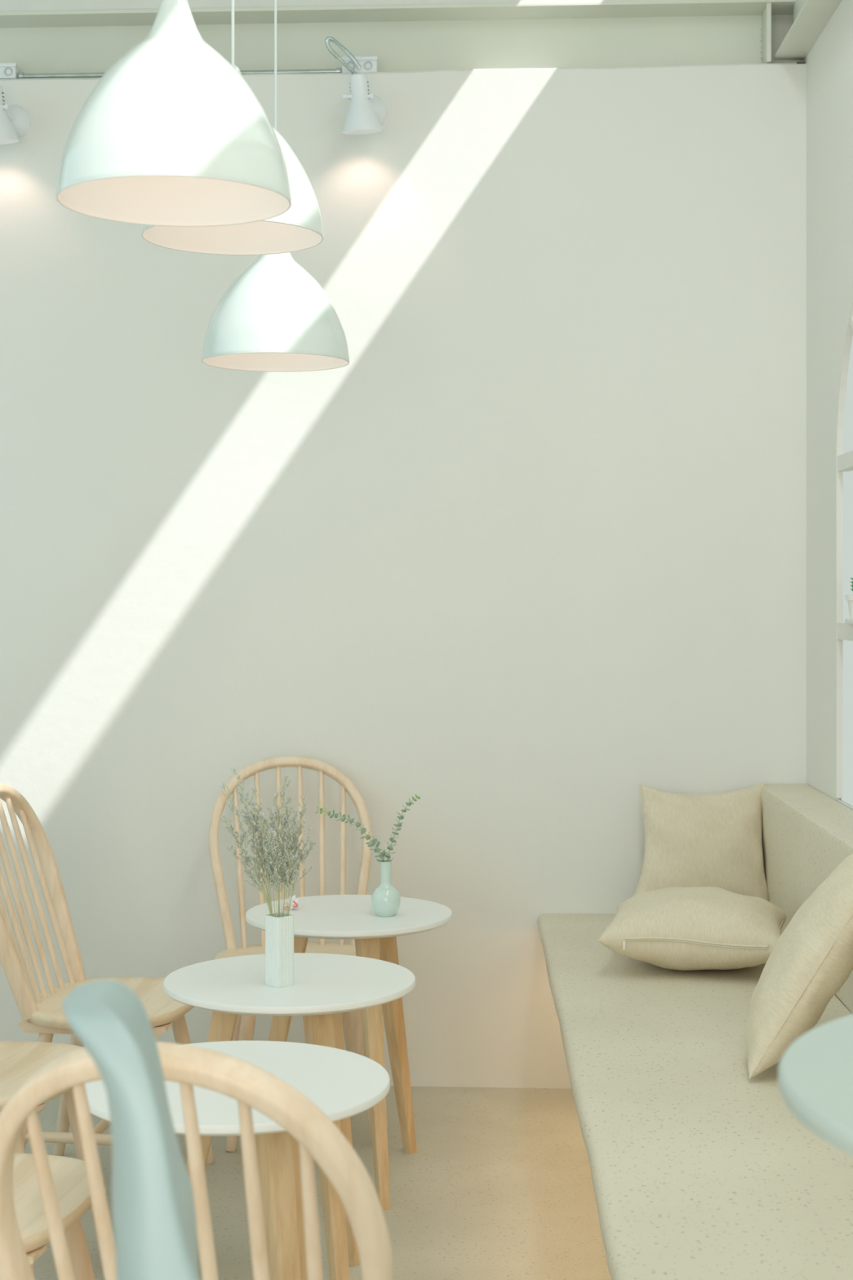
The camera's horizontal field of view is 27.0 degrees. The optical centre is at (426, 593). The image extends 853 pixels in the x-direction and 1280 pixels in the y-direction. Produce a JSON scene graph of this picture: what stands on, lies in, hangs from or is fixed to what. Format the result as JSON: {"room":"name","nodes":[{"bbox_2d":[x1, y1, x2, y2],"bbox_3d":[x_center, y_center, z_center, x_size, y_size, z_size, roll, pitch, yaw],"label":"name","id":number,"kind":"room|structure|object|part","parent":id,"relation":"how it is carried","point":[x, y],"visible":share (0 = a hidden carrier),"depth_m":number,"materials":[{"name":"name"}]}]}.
{"room":"cafe","nodes":[
{"label":"cafe","id":0,"kind":"room"},
{"bbox_2d":[24,1085,611,1279],"bbox_3d":[-0.843,1.390,1.845,3.627,0.080,6.850,0,0,1],"label":"floor","id":1,"kind":"structure","parent":0,"point":[497,1184],"depth_m":4.00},
{"bbox_2d":[0,1040,95,1275],"bbox_3d":[-0.910,0.896,3.465,0.504,0.914,0.434,0,0,14],"label":"chair","id":2,"kind":"object","parent":1,"relation":"on","point":[19,1060],"visible":0.29,"depth_m":3.53,"materials":[{"name":"beige wood"}]},
{"bbox_3d":[-0.747,1.160,3.270,0.036,0.384,0.114,0,0,-37],"label":"leg","id":3,"kind":"part","parent":2,"relation":"part of","materials":[{"name":"beige wood"}]},
{"bbox_3d":[-0.850,0.935,3.450,0.376,0.030,0.426,0,0,14],"label":"seat","id":4,"kind":"part","parent":2,"relation":"part of","materials":[{"name":"beige wood"}]},
{"bbox_3d":[-0.675,1.160,3.561,0.114,0.384,0.036,0,0,-25],"label":"leg","id":5,"kind":"part","parent":2,"relation":"part of","materials":[{"name":"beige wood"}]},
{"bbox_2d":[13,1152,106,1279],"bbox_3d":[-0.764,0.896,2.731,0.504,0.914,0.435,0,0,10],"label":"chair","id":6,"kind":"object","parent":1,"relation":"on","point":[69,1177],"visible":0.54,"depth_m":2.76,"materials":[{"name":"beige wood"}]},
{"bbox_3d":[-0.703,0.935,2.720,0.376,0.030,0.426,0,0,10],"label":"seat","id":7,"kind":"part","parent":6,"relation":"part of","materials":[{"name":"beige wood"}]},
{"bbox_3d":[-0.536,1.160,2.843,0.114,0.384,0.036,0,0,-29],"label":"leg","id":8,"kind":"part","parent":6,"relation":"part of","materials":[{"name":"beige wood"}]},
{"bbox_2d":[0,782,213,1164],"bbox_3d":[-0.778,0.896,4.069,0.504,0.914,0.434,0,0,8],"label":"chair","id":9,"kind":"object","parent":1,"relation":"on","point":[43,1013],"visible":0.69,"depth_m":4.11,"materials":[{"name":"beige wood"}]},
{"bbox_3d":[-0.887,1.160,3.933,0.127,0.385,0.036,0,0,-29],"label":"leg","id":10,"kind":"part","parent":9,"relation":"part of","materials":[{"name":"beige wood"}]},
{"bbox_3d":[-0.846,1.160,4.230,0.127,0.385,0.036,0,0,45],"label":"leg","id":11,"kind":"part","parent":9,"relation":"part of","materials":[{"name":"beige wood"}]},
{"bbox_3d":[-0.716,0.935,4.060,0.376,0.030,0.426,0,0,8],"label":"seat","id":12,"kind":"part","parent":9,"relation":"part of","materials":[{"name":"beige wood"}]},
{"bbox_3d":[-0.553,1.160,4.188,0.114,0.384,0.036,0,0,-31],"label":"leg","id":13,"kind":"part","parent":9,"relation":"part of","materials":[{"name":"beige wood"}]},
{"bbox_2d":[62,979,199,1279],"bbox_3d":[-0.055,0.822,1.325,0.425,1.059,0.360,0,0,-9],"label":"bar chair","id":14,"kind":"object","parent":1,"relation":"on","point":[154,1215],"visible":1,"depth_m":1.21,"materials":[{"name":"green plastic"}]},
{"bbox_2d":[0,1041,392,1279],"bbox_3d":[-0.203,0.896,1.955,0.434,0.914,0.504,0,0,15],"label":"chair","id":15,"kind":"object","parent":1,"relation":"on","point":[319,1139],"visible":0.86,"depth_m":1.74,"materials":[{"name":"beige wood"}]},
{"bbox_2d":[84,1040,390,1279],"bbox_3d":[-0.296,1.049,2.735,0.480,0.602,0.478,0,0,-3],"label":"round table","id":16,"kind":"object","parent":1,"relation":"on","point":[343,1084],"visible":0.5,"depth_m":2.62,"materials":[{"name":"white paint"}]},
{"bbox_3d":[-0.205,1.059,2.596,0.044,0.582,0.150,0,0,-33],"label":"leg","id":17,"kind":"part","parent":16,"relation":"part of","materials":[{"name":"brown wood"}]},
{"bbox_3d":[-0.220,1.059,2.883,0.044,0.582,0.150,0,0,27],"label":"leg","id":18,"kind":"part","parent":16,"relation":"part of","materials":[{"name":"brown wood"}]},
{"bbox_2d":[163,952,415,1279],"bbox_3d":[-0.261,1.042,3.385,0.480,0.617,0.478,0,0,0],"label":"round table","id":19,"kind":"object","parent":1,"relation":"on","point":[326,986],"visible":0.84,"depth_m":3.31,"materials":[{"name":"white paint"}]},
{"bbox_3d":[-0.426,1.052,3.385,0.150,0.597,0.044,0,0,0],"label":"leg","id":20,"kind":"part","parent":19,"relation":"part of","materials":[{"name":"brown wood"}]},
{"bbox_2d":[265,911,293,987],"bbox_3d":[-0.275,0.667,3.325,0.042,0.132,0.042,0,0,-43],"label":"ribbed vase","id":21,"kind":"object","parent":19,"relation":"on","point":[279,931],"visible":1,"depth_m":3.31,"materials":[{"name":"ceramic"}]},
{"bbox_2d":[221,766,315,917],"bbox_3d":[-0.296,0.523,3.328,0.183,0.396,0.114,0,0,0],"label":"bunch","id":22,"kind":"object","parent":21,"relation":"in","point":[291,860],"visible":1,"depth_m":3.32,"materials":[{"name":"green plant"}]},
{"bbox_3d":[-0.177,1.052,3.241,0.044,0.597,0.150,0,0,-30],"label":"leg","id":23,"kind":"part","parent":19,"relation":"part of","materials":[{"name":"brown wood"}]},
{"bbox_3d":[-0.177,1.052,3.529,0.044,0.597,0.150,0,0,30],"label":"leg","id":24,"kind":"part","parent":19,"relation":"part of","materials":[{"name":"brown wood"}]},
{"bbox_2d":[208,755,372,1151],"bbox_3d":[-0.335,0.896,4.567,0.434,0.914,0.504,0,0,-9],"label":"chair","id":25,"kind":"object","parent":1,"relation":"on","point":[244,1028],"visible":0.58,"depth_m":4.70,"materials":[{"name":"beige wood"}]},
{"bbox_3d":[-0.497,1.160,4.631,0.127,0.385,0.036,0,0,44],"label":"leg","id":26,"kind":"part","parent":25,"relation":"part of","materials":[{"name":"beige wood"}]},
{"bbox_3d":[-0.450,1.160,4.340,0.085,0.384,0.092,0,0,-9],"label":"leg","id":27,"kind":"part","parent":25,"relation":"part of","materials":[{"name":"beige wood"}]},
{"bbox_3d":[-0.325,0.935,4.505,0.426,0.030,0.376,0,0,-9],"label":"seat","id":28,"kind":"part","parent":25,"relation":"part of","materials":[{"name":"beige wood"}]},
{"bbox_3d":[-0.201,1.160,4.679,0.036,0.385,0.127,0,0,28],"label":"leg","id":29,"kind":"part","parent":25,"relation":"part of","materials":[{"name":"brown wood"}]},
{"bbox_3d":[-0.154,1.160,4.387,0.114,0.384,0.036,0,0,42],"label":"leg","id":30,"kind":"part","parent":25,"relation":"part of","materials":[{"name":"beige wood"}]},
{"bbox_2d":[245,894,452,1209],"bbox_3d":[-0.178,1.044,4.116,0.478,0.612,0.480,0,0,38],"label":"round table","id":31,"kind":"object","parent":1,"relation":"on","point":[342,917],"visible":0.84,"depth_m":4.08,"materials":[{"name":"white paint"}]},
{"bbox_3d":[-0.343,1.054,4.138,0.150,0.592,0.044,0,0,8],"label":"leg","id":32,"kind":"part","parent":31,"relation":"part of","materials":[{"name":"brown wood"}]},
{"bbox_2d":[282,894,301,910],"bbox_3d":[-0.314,0.721,4.148,0.039,0.035,0.037,0,0,25],"label":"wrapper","id":33,"kind":"object","parent":31,"relation":"on","point":[295,903],"visible":0.83,"depth_m":4.14,"materials":[{"name":"white paper"}]},
{"bbox_3d":[-0.117,1.054,3.961,0.044,0.592,0.150,0,0,-22],"label":"leg","id":34,"kind":"part","parent":31,"relation":"part of","materials":[{"name":"brown wood"}]},
{"bbox_2d":[371,860,400,916],"bbox_3d":[-0.093,0.676,4.075,0.067,0.124,0.067,0,0,0],"label":"bottle vase","id":35,"kind":"object","parent":31,"relation":"on","point":[385,899],"visible":1,"depth_m":4.05,"materials":[{"name":"green ceramic"}]},
{"bbox_2d":[315,805,390,862],"bbox_3d":[-0.168,0.586,4.064,0.172,0.200,0.035,0,0,-5],"label":"eucalyptus sprig","id":36,"kind":"object","parent":35,"relation":"in","point":[343,818],"visible":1,"depth_m":4.07,"materials":[{"name":"green plant"}]},
{"bbox_2d":[382,794,420,862],"bbox_3d":[-0.060,0.574,4.083,0.091,0.225,0.030,0,0,0],"label":"eucalyptus sprig","id":37,"kind":"object","parent":35,"relation":"in","point":[388,855],"visible":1,"depth_m":4.08,"materials":[{"name":"green plant"}]},
{"bbox_3d":[-0.077,1.054,4.246,0.044,0.592,0.150,0,0,38],"label":"leg","id":38,"kind":"part","parent":31,"relation":"part of","materials":[{"name":"brown wood"}]},
{"bbox_2d":[537,783,852,1279],"bbox_3d":[0.631,0.932,3.453,0.727,0.835,2.774,0,0,1],"label":"bench","id":39,"kind":"object","parent":1,"relation":"on","point":[701,1169],"visible":0.84,"depth_m":2.99,"materials":[{"name":"beige fabric"}]},
{"bbox_2d":[597,886,787,970],"bbox_3d":[0.632,0.784,4.162,0.420,0.180,0.425,1,0,12],"label":"cushion","id":40,"kind":"object","parent":39,"relation":"on","point":[697,927],"visible":0.97,"depth_m":4.00,"materials":[{"name":"beige fabric"}]},
{"bbox_3d":[0.443,0.790,3.986,0.006,0.020,0.003,1,0,12],"label":"zip pull","id":41,"kind":"part","parent":40,"relation":"part of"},
{"bbox_2d":[633,782,768,901],"bbox_3d":[0.706,0.694,4.732,0.428,0.366,0.154,0,0,-5],"label":"cushion","id":42,"kind":"object","parent":39,"relation":"on","point":[714,840],"visible":0.71,"depth_m":4.70,"materials":[{"name":"beige fabric"}]},
{"bbox_2d":[744,853,852,1079],"bbox_3d":[0.729,0.681,3.344,0.247,0.368,0.428,0,0,13],"label":"cushion","id":43,"kind":"object","parent":39,"relation":"on","point":[811,961],"visible":1,"depth_m":3.17,"materials":[{"name":"beige fabric"}]},
{"bbox_2d":[777,1013,852,1155],"bbox_3d":[0.567,0.857,1.310,0.604,0.987,0.604,0,0,1],"label":"bar table","id":44,"kind":"object","parent":1,"relation":"on","point":[815,1071],"visible":1,"depth_m":1.33,"materials":[{"name":"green laminate"}]},
{"bbox_2d":[0,0,806,1088],"bbox_3d":[-0.972,-0.300,5.041,4.040,3.300,0.250,0,0,3],"label":"wall","id":45,"kind":"structure","parent":0,"point":[523,562],"depth_m":4.86,"materials":[{"name":"beige paint"}]},
{"bbox_2d":[0,62,20,79],"bbox_3d":[-1.182,-1.454,4.970,0.085,0.043,0.054,0,0,3],"label":"junction box","id":46,"kind":"object","parent":45,"relation":"attached to","point":[7,70],"visible":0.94,"depth_m":4.95,"materials":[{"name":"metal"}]},
{"bbox_3d":[-1.183,-1.469,4.950,0.085,0.011,0.014,0,0,3],"label":"box lid","id":47,"kind":"part","parent":46,"relation":"part of","materials":[{"name":"white plastic"}]},
{"bbox_2d":[0,84,31,145],"bbox_3d":[-1.157,-1.296,4.848,0.116,0.160,0.154,0,0,3],"label":"wall spotlight","id":48,"kind":"object","parent":45,"relation":"attached to","point":[15,120],"visible":1,"depth_m":4.87,"materials":[{"name":"white metal"}]},
{"bbox_3d":[-1.144,-1.304,4.910,0.096,0.096,0.030,0,0,3],"label":"mounting plate","id":49,"kind":"part","parent":48,"relation":"part of","materials":[{"name":"white metal"}]},
{"bbox_2d":[18,67,341,79],"bbox_3d":[-0.687,-1.443,4.943,0.902,0.021,0.026,0,0,3],"label":"conduit","id":50,"kind":"object","parent":45,"relation":"attached to","point":[21,75],"visible":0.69,"depth_m":4.95,"materials":[{"name":"metal"}]},
{"bbox_2d":[341,56,378,73],"bbox_3d":[-0.183,-1.455,4.918,0.101,0.045,0.054,0,0,3],"label":"junction box","id":51,"kind":"object","parent":45,"relation":"attached to","point":[368,64],"visible":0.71,"depth_m":4.89,"materials":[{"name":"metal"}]},
{"bbox_3d":[-0.185,-1.472,4.898,0.101,0.011,0.014,0,0,3],"label":"box lid","id":52,"kind":"part","parent":51,"relation":"part of","materials":[{"name":"white plastic"}]},
{"bbox_2d":[342,73,387,134],"bbox_3d":[-0.168,-1.310,4.797,0.116,0.160,0.154,0,0,3],"label":"wall spotlight","id":53,"kind":"object","parent":45,"relation":"attached to","point":[366,113],"visible":1,"depth_m":4.74,"materials":[{"name":"white metal"}]},
{"bbox_2d":[324,36,360,74],"bbox_3d":[-0.226,-1.442,4.814,0.091,0.120,0.130,0,0,3],"label":"conduit","id":54,"kind":"object","parent":53,"relation":"attached to","point":[328,39],"visible":1,"depth_m":4.78,"materials":[{"name":"metal"}]},
{"bbox_3d":[-0.155,-1.319,4.858,0.096,0.096,0.030,0,0,3],"label":"mounting plate","id":55,"kind":"part","parent":53,"relation":"part of","materials":[{"name":"white metal"}]},
{"bbox_2d":[0,0,799,79],"bbox_3d":[-0.973,-1.510,5.024,4.040,0.204,0.224,0,0,3],"label":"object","id":56,"kind":"structure","parent":45,"relation":"attached to","point":[406,37],"depth_m":4.96,"materials":[{"name":"beige paint"}]},
{"bbox_2d":[799,0,852,1013],"bbox_3d":[0.963,-0.300,1.778,0.012,3.300,6.600,0,0,1],"label":"wall","id":57,"kind":"structure","parent":0,"point":[829,61],"depth_m":4.55,"materials":[{"name":"beige paint"}]},
{"bbox_2d":[773,0,841,60],"bbox_3d":[0.913,-1.601,1.661,0.084,0.298,6.365,0,0,1],"label":"trim","id":58,"kind":"structure","parent":57,"relation":"attached to","point":[811,17],"depth_m":4.59,"materials":[{"name":"beige paint"}]},
{"bbox_2d":[835,297,852,798],"bbox_3d":[1.042,-0.151,3.917,0.072,1.318,1.000,0,0,1],"label":"window","id":59,"kind":"structure","parent":57,"relation":"in","point":[844,462],"depth_m":4.41,"materials":[{"name":"beige paint"}]},
{"bbox_3d":[1.043,0.093,3.917,0.070,0.041,0.984,0,0,1],"label":"rail","id":60,"kind":"part","parent":59,"relation":"part of","materials":[{"name":"beige paint"}]},
{"bbox_2d":[844,618,852,624],"bbox_3d":[1.044,0.067,4.169,0.085,0.012,0.188,0,0,1],"label":"tray","id":61,"kind":"object","parent":59,"relation":"on","point":[846,620],"visible":1,"depth_m":4.21,"materials":[{"name":"white ceramic"}]},
{"bbox_2d":[844,577,852,618],"bbox_3d":[1.033,0.008,4.235,0.068,0.106,0.068,0,0,1],"label":"potted cactus","id":62,"kind":"object","parent":61,"relation":"on","point":[849,598],"visible":1,"depth_m":4.22,"materials":[{"name":"white ceramic"}]},
{"bbox_2d":[844,595,852,618],"bbox_3d":[1.033,0.033,4.235,0.068,0.057,0.068,0,0,1],"label":"pot","id":63,"kind":"object","parent":62,"relation":"on","point":[849,598],"depth_m":4.22,"materials":[{"name":"white ceramic"}]},
{"bbox_3d":[-0.843,-1.960,1.845,3.627,0.020,6.850,0,0,1],"label":"ceiling","id":64,"kind":"structure","parent":0,"visible":0},
{"bbox_2d":[55,0,291,226],"bbox_3d":[-0.357,-1.251,2.520,0.330,1.397,0.330,0,0,44],"label":"pendant lamp","id":65,"kind":"object","parent":64,"relation":"hanging from","point":[171,134],"visible":1,"depth_m":2.42,"materials":[{"name":"white metal"}]},
{"bbox_2d":[141,0,323,255],"bbox_3d":[-0.353,-1.298,3.240,0.330,1.303,0.330,0,0,-42],"label":"pendant lamp","id":66,"kind":"object","parent":64,"relation":"hanging from","point":[300,228],"visible":0.22,"depth_m":3.35,"materials":[{"name":"white metal"}]},
{"bbox_3d":[-0.353,-0.805,3.240,0.330,0.315,0.330,0,0,1],"label":"lamp shade","id":67,"kind":"part","parent":66,"relation":"part of","materials":[{"name":"white metal"}]},
{"bbox_3d":[-0.353,-1.454,3.240,0.005,0.992,0.005,0,0,-21],"label":"cord","id":68,"kind":"part","parent":66,"relation":"part of","materials":[{"name":"white plastic"}]},
{"bbox_2d":[201,0,349,372],"bbox_3d":[-0.338,-1.233,3.980,0.330,1.434,0.330,0,0,-34],"label":"pendant lamp","id":69,"kind":"object","parent":64,"relation":"hanging from","point":[274,316],"visible":0.83,"depth_m":3.88,"materials":[{"name":"white metal"}]},
{"bbox_3d":[-0.338,-0.674,3.980,0.330,0.315,0.330,0,0,1],"label":"lamp shade","id":70,"kind":"part","parent":69,"relation":"part of","materials":[{"name":"white metal"}]},
{"bbox_3d":[-0.338,-1.389,3.980,0.005,1.123,0.005,0,0,-21],"label":"cord","id":71,"kind":"part","parent":69,"relation":"part of","materials":[{"name":"white plastic"}]}
]}

